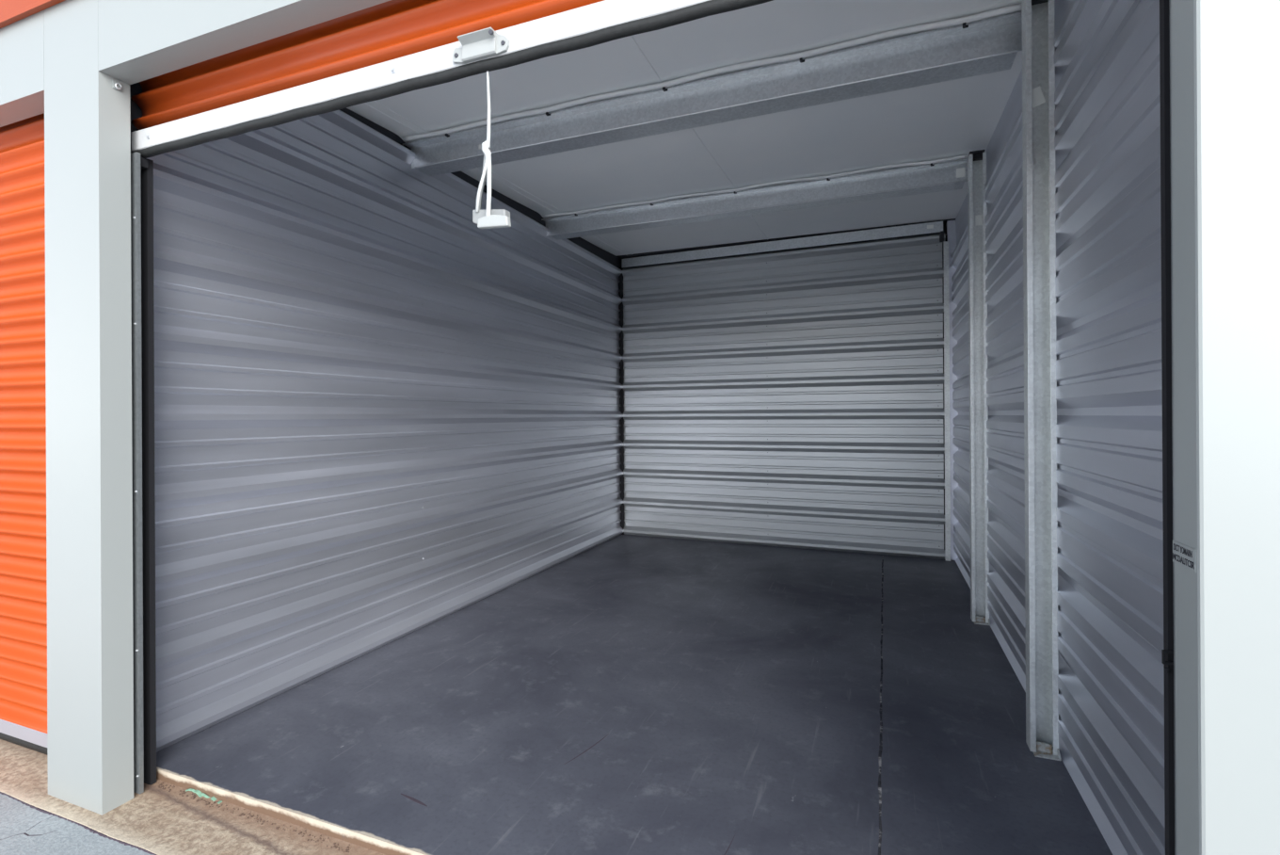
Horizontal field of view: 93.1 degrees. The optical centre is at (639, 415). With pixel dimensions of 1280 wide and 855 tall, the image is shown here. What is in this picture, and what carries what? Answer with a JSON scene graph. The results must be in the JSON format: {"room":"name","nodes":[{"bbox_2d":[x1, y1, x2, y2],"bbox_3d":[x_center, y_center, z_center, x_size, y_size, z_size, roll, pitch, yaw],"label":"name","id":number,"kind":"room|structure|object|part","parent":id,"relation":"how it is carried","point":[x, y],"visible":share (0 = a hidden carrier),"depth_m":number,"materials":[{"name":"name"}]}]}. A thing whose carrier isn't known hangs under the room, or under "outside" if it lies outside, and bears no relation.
{"room":"self storage facility","nodes":[
{"label":"self storage facility","id":0,"kind":"room"},
{"bbox_2d":[0,791,157,854],"bbox_3d":[-5.487,1.411,-11.299,39.624,0.166,27.390,0,0,21],"label":"ground","id":1,"kind":"structure","parent":0,"point":[25,828],"depth_m":1.90,"materials":[{"name":"grey concrete"}]},
{"bbox_2d":[43,0,133,815],"bbox_3d":[-1.907,-0.385,2.095,0.311,3.398,0.091,0,0,21],"label":"pillar","id":2,"kind":"structure","parent":0,"point":[88,120],"depth_m":2.04,"materials":[{"name":"white paint"}]},
{"bbox_2d":[112,80,122,91],"bbox_3d":[-1.758,-1.111,2.043,0.012,0.028,0.024,0,0,21],"label":"screw","id":3,"kind":"object","parent":2,"relation":"attached to","point":[117,85],"visible":1,"depth_m":2.04,"materials":[{"name":"white metal"}]},
{"bbox_2d":[130,152,156,794],"bbox_3d":[-1.753,0.198,2.133,0.073,2.213,0.070,0,0,21],"label":"door track","id":4,"kind":"object","parent":2,"relation":"attached to","point":[141,168],"visible":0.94,"depth_m":2.15,"materials":[{"name":"metal"}]},
{"bbox_2d":[0,738,385,854],"bbox_3d":[-0.191,1.368,1.451,9.144,0.146,0.236,0,0,21],"label":"concrete apron","id":5,"kind":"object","parent":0,"point":[158,821],"visible":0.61,"depth_m":1.96,"materials":[{"name":"beige concrete"}]},
{"bbox_2d":[185,787,222,803],"bbox_3d":[-1.494,1.301,2.078,0.177,0.015,0.017,0,0,21],"label":"scrap","id":6,"kind":"object","parent":5,"relation":"on","point":[199,792],"visible":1,"depth_m":2.08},
{"bbox_2d":[157,782,350,851],"bbox_3d":[-1.283,1.302,1.985,0.901,0.005,0.041,0,0,21],"label":"threshold","id":7,"kind":"object","parent":5,"relation":"on","point":[161,784],"visible":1,"depth_m":1.98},
{"bbox_2d":[0,0,390,127],"bbox_3d":[-0.925,-1.615,1.711,7.620,0.951,0.091,0,0,21],"label":"wall","id":8,"kind":"structure","parent":0,"point":[139,40],"depth_m":1.91,"materials":[{"name":"white paint"}]},
{"bbox_2d":[0,112,47,754],"bbox_3d":[-3.205,0.029,2.703,2.634,2.565,0.040,0,0,21],"label":"door","id":9,"kind":"structure","parent":8,"relation":"in","point":[23,398],"depth_m":2.42,"materials":[{"name":"orange paint"}]},
{"bbox_2d":[0,0,64,28],"bbox_3d":[-0.947,-1.689,1.657,7.620,0.558,0.024,0,0,21],"label":"fascia","id":10,"kind":"object","parent":8,"relation":"attached to","point":[11,11],"depth_m":2.13,"materials":[{"name":"orange metal"}]},
{"bbox_2d":[129,82,142,153],"bbox_3d":[-1.884,-0.146,2.188,0.168,2.902,0.098,0,0,21],"label":"trim","id":11,"kind":"structure","parent":8,"relation":"attached to","point":[136,88],"depth_m":2.17,"materials":[{"name":"metal"}]},
{"bbox_2d":[131,0,773,158],"bbox_3d":[-0.344,-1.198,1.761,2.957,0.571,0.431,0,0,21],"label":"door","id":12,"kind":"structure","parent":8,"relation":"in","point":[391,48],"depth_m":1.74,"materials":[{"name":"orange paint"}]},
{"bbox_2d":[131,0,604,129],"bbox_3d":[-0.402,-1.141,1.611,2.957,0.290,0.037,0,0,21],"label":"curtain","id":13,"kind":"object","parent":12,"relation":"hanging from","point":[392,33],"depth_m":1.81,"materials":[{"name":"orange paint"}]},
{"bbox_3d":[-0.423,-0.964,1.579,0.104,0.056,0.034,0,0,21],"label":"lift handle","id":14,"kind":"part","parent":12,"relation":"part of","materials":[{"name":"white plastic"}]},
{"bbox_2d":[472,71,511,228],"bbox_3d":[-0.392,-0.700,1.608,0.133,0.426,0.058,0,0,21],"label":"rope","id":15,"kind":"object","parent":12,"relation":"hanging from","point":[488,218],"visible":1,"depth_m":1.60,"materials":[{"name":"white fabric"}]},
{"bbox_3d":[-0.402,-0.811,1.608,0.011,0.204,0.010,0,0,-1],"label":"cord","id":16,"kind":"part","parent":15,"relation":"part of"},
{"bbox_2d":[147,109,623,751],"bbox_3d":[-1.035,-0.228,4.430,0.134,3.170,4.740,0,0,21],"label":"wall","id":17,"kind":"structure","parent":0,"point":[381,413],"depth_m":3.11,"materials":[{"name":"metal"}]},
{"bbox_2d":[339,107,621,268],"bbox_3d":[-1.056,-1.644,4.333,0.022,0.216,4.639,0,0,21],"label":"trim","id":18,"kind":"structure","parent":17,"relation":"attached to","point":[600,252],"depth_m":4.52,"materials":[{"name":"metal"}]},
{"bbox_2d":[618,267,624,534],"bbox_3d":[-0.198,-0.155,6.466,0.056,2.835,0.070,0,0,21],"label":"trim","id":19,"kind":"structure","parent":17,"relation":"attached to","point":[620,277],"depth_m":6.43,"materials":[{"name":"black metal"}]},
{"bbox_2d":[156,533,1112,854],"bbox_3d":[0.469,1.332,3.786,3.204,0.153,4.596,0,0,21],"label":"floor","id":20,"kind":"structure","parent":0,"point":[629,694],"depth_m":2.44,"materials":[{"name":"grey paint"}]},
{"bbox_2d":[967,149,990,624],"bbox_3d":[2.047,-0.180,3.668,0.091,2.853,0.094,0,0,21],"label":"steel post","id":21,"kind":"object","parent":20,"relation":"on","point":[977,159],"visible":1,"depth_m":3.70,"materials":[{"name":"grey metal"}]},
{"bbox_2d":[1021,0,1061,760],"bbox_3d":[1.490,-0.177,2.256,0.091,2.853,0.094,0,0,21],"label":"steel post","id":22,"kind":"object","parent":20,"relation":"on","point":[1038,49],"visible":1,"depth_m":2.28,"materials":[{"name":"grey metal"}]},
{"bbox_2d":[1031,86,1045,107],"bbox_3d":[1.497,-1.204,2.296,0.067,0.078,0.002,0,0,21],"label":"sticker","id":23,"kind":"object","parent":22,"relation":"attached to","point":[1038,98],"visible":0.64,"depth_m":2.29,"materials":[{"name":"grey paper"}]},
{"bbox_2d":[346,0,1022,255],"bbox_3d":[0.421,-1.714,3.733,3.206,0.277,4.685,0,0,21],"label":"ceiling","id":24,"kind":"structure","parent":0,"point":[956,117],"depth_m":3.38,"materials":[{"name":"grey metal"}]},
{"bbox_2d":[401,3,1022,175],"bbox_3d":[0.118,-1.526,3.006,3.124,0.142,0.232,0,0,21],"label":"purlin","id":25,"kind":"object","parent":24,"relation":"attached to","point":[972,46],"visible":0.98,"depth_m":2.84,"materials":[{"name":"metal"}]},
{"bbox_2d":[541,154,968,239],"bbox_3d":[0.682,-1.562,4.454,3.124,0.142,0.232,0,0,21],"label":"purlin","id":26,"kind":"object","parent":24,"relation":"attached to","point":[938,175],"visible":1,"depth_m":4.34,"materials":[{"name":"metal"}]},
{"bbox_2d":[956,167,965,177],"bbox_3d":[2.061,-1.560,3.900,0.052,0.058,0.002,0,0,21],"label":"sticker","id":27,"kind":"object","parent":26,"relation":"attached to","point":[960,172],"visible":1,"depth_m":3.90,"materials":[{"name":"grey paper"}]},
{"bbox_2d":[616,218,958,559],"bbox_3d":[1.283,-0.241,5.905,3.371,3.170,0.308,0,0,21],"label":"wall","id":28,"kind":"structure","parent":0,"point":[793,398],"depth_m":5.74,"materials":[{"name":"light grey corrugated steel"},{"name":"galvanised steel"},{"name":"dark steel"}]},
{"bbox_2d":[622,221,943,269],"bbox_3d":[1.207,-1.575,5.813,3.052,0.181,0.083,0,0,23],"label":"ceiling beam","id":29,"kind":"structure","parent":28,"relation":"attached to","point":[914,230],"depth_m":5.73,"materials":[{"name":"metal"}]},
{"bbox_3d":[1.256,-1.752,5.866,3.194,0.146,0.152,0,0,21],"label":"plate","id":30,"kind":"part","parent":28,"relation":"part of","materials":[{"name":"metal"}]},
{"bbox_2d":[951,0,1165,854],"bbox_3d":[1.984,-0.247,3.213,0.141,3.170,4.816,0,0,21],"label":"wall","id":31,"kind":"structure","parent":0,"point":[1107,93],"depth_m":1.84,"materials":[{"name":"grey metal"}]},
{"bbox_2d":[942,234,950,560],"bbox_3d":[2.644,-0.125,5.229,0.041,2.736,0.064,0,0,21],"label":"trim","id":32,"kind":"structure","parent":31,"relation":"attached to","point":[946,243],"depth_m":5.20,"materials":[{"name":"metal"}]},
{"bbox_2d":[1170,0,1279,854],"bbox_3d":[1.483,0.070,0.775,1.252,2.447,0.091,0,0,21],"label":"pillar","id":33,"kind":"structure","parent":0,"point":[1225,54],"depth_m":0.95,"materials":[{"name":"white paint"}]},
{"bbox_2d":[1159,0,1176,854],"bbox_3d":[0.974,0.181,1.070,0.078,2.213,0.070,0,0,21],"label":"door track","id":34,"kind":"object","parent":33,"relation":"attached to","point":[1168,654],"visible":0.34,"depth_m":1.10,"materials":[{"name":"metal"}]},
{"bbox_2d":[1172,540,1196,572],"bbox_3d":[0.902,0.232,1.006,0.003,0.037,0.078,0,0,21],"label":"sticker","id":35,"kind":"object","parent":33,"relation":"attached to","point":[1184,555],"visible":1,"depth_m":1.00,"materials":[{"name":"white paper"}]}
]}

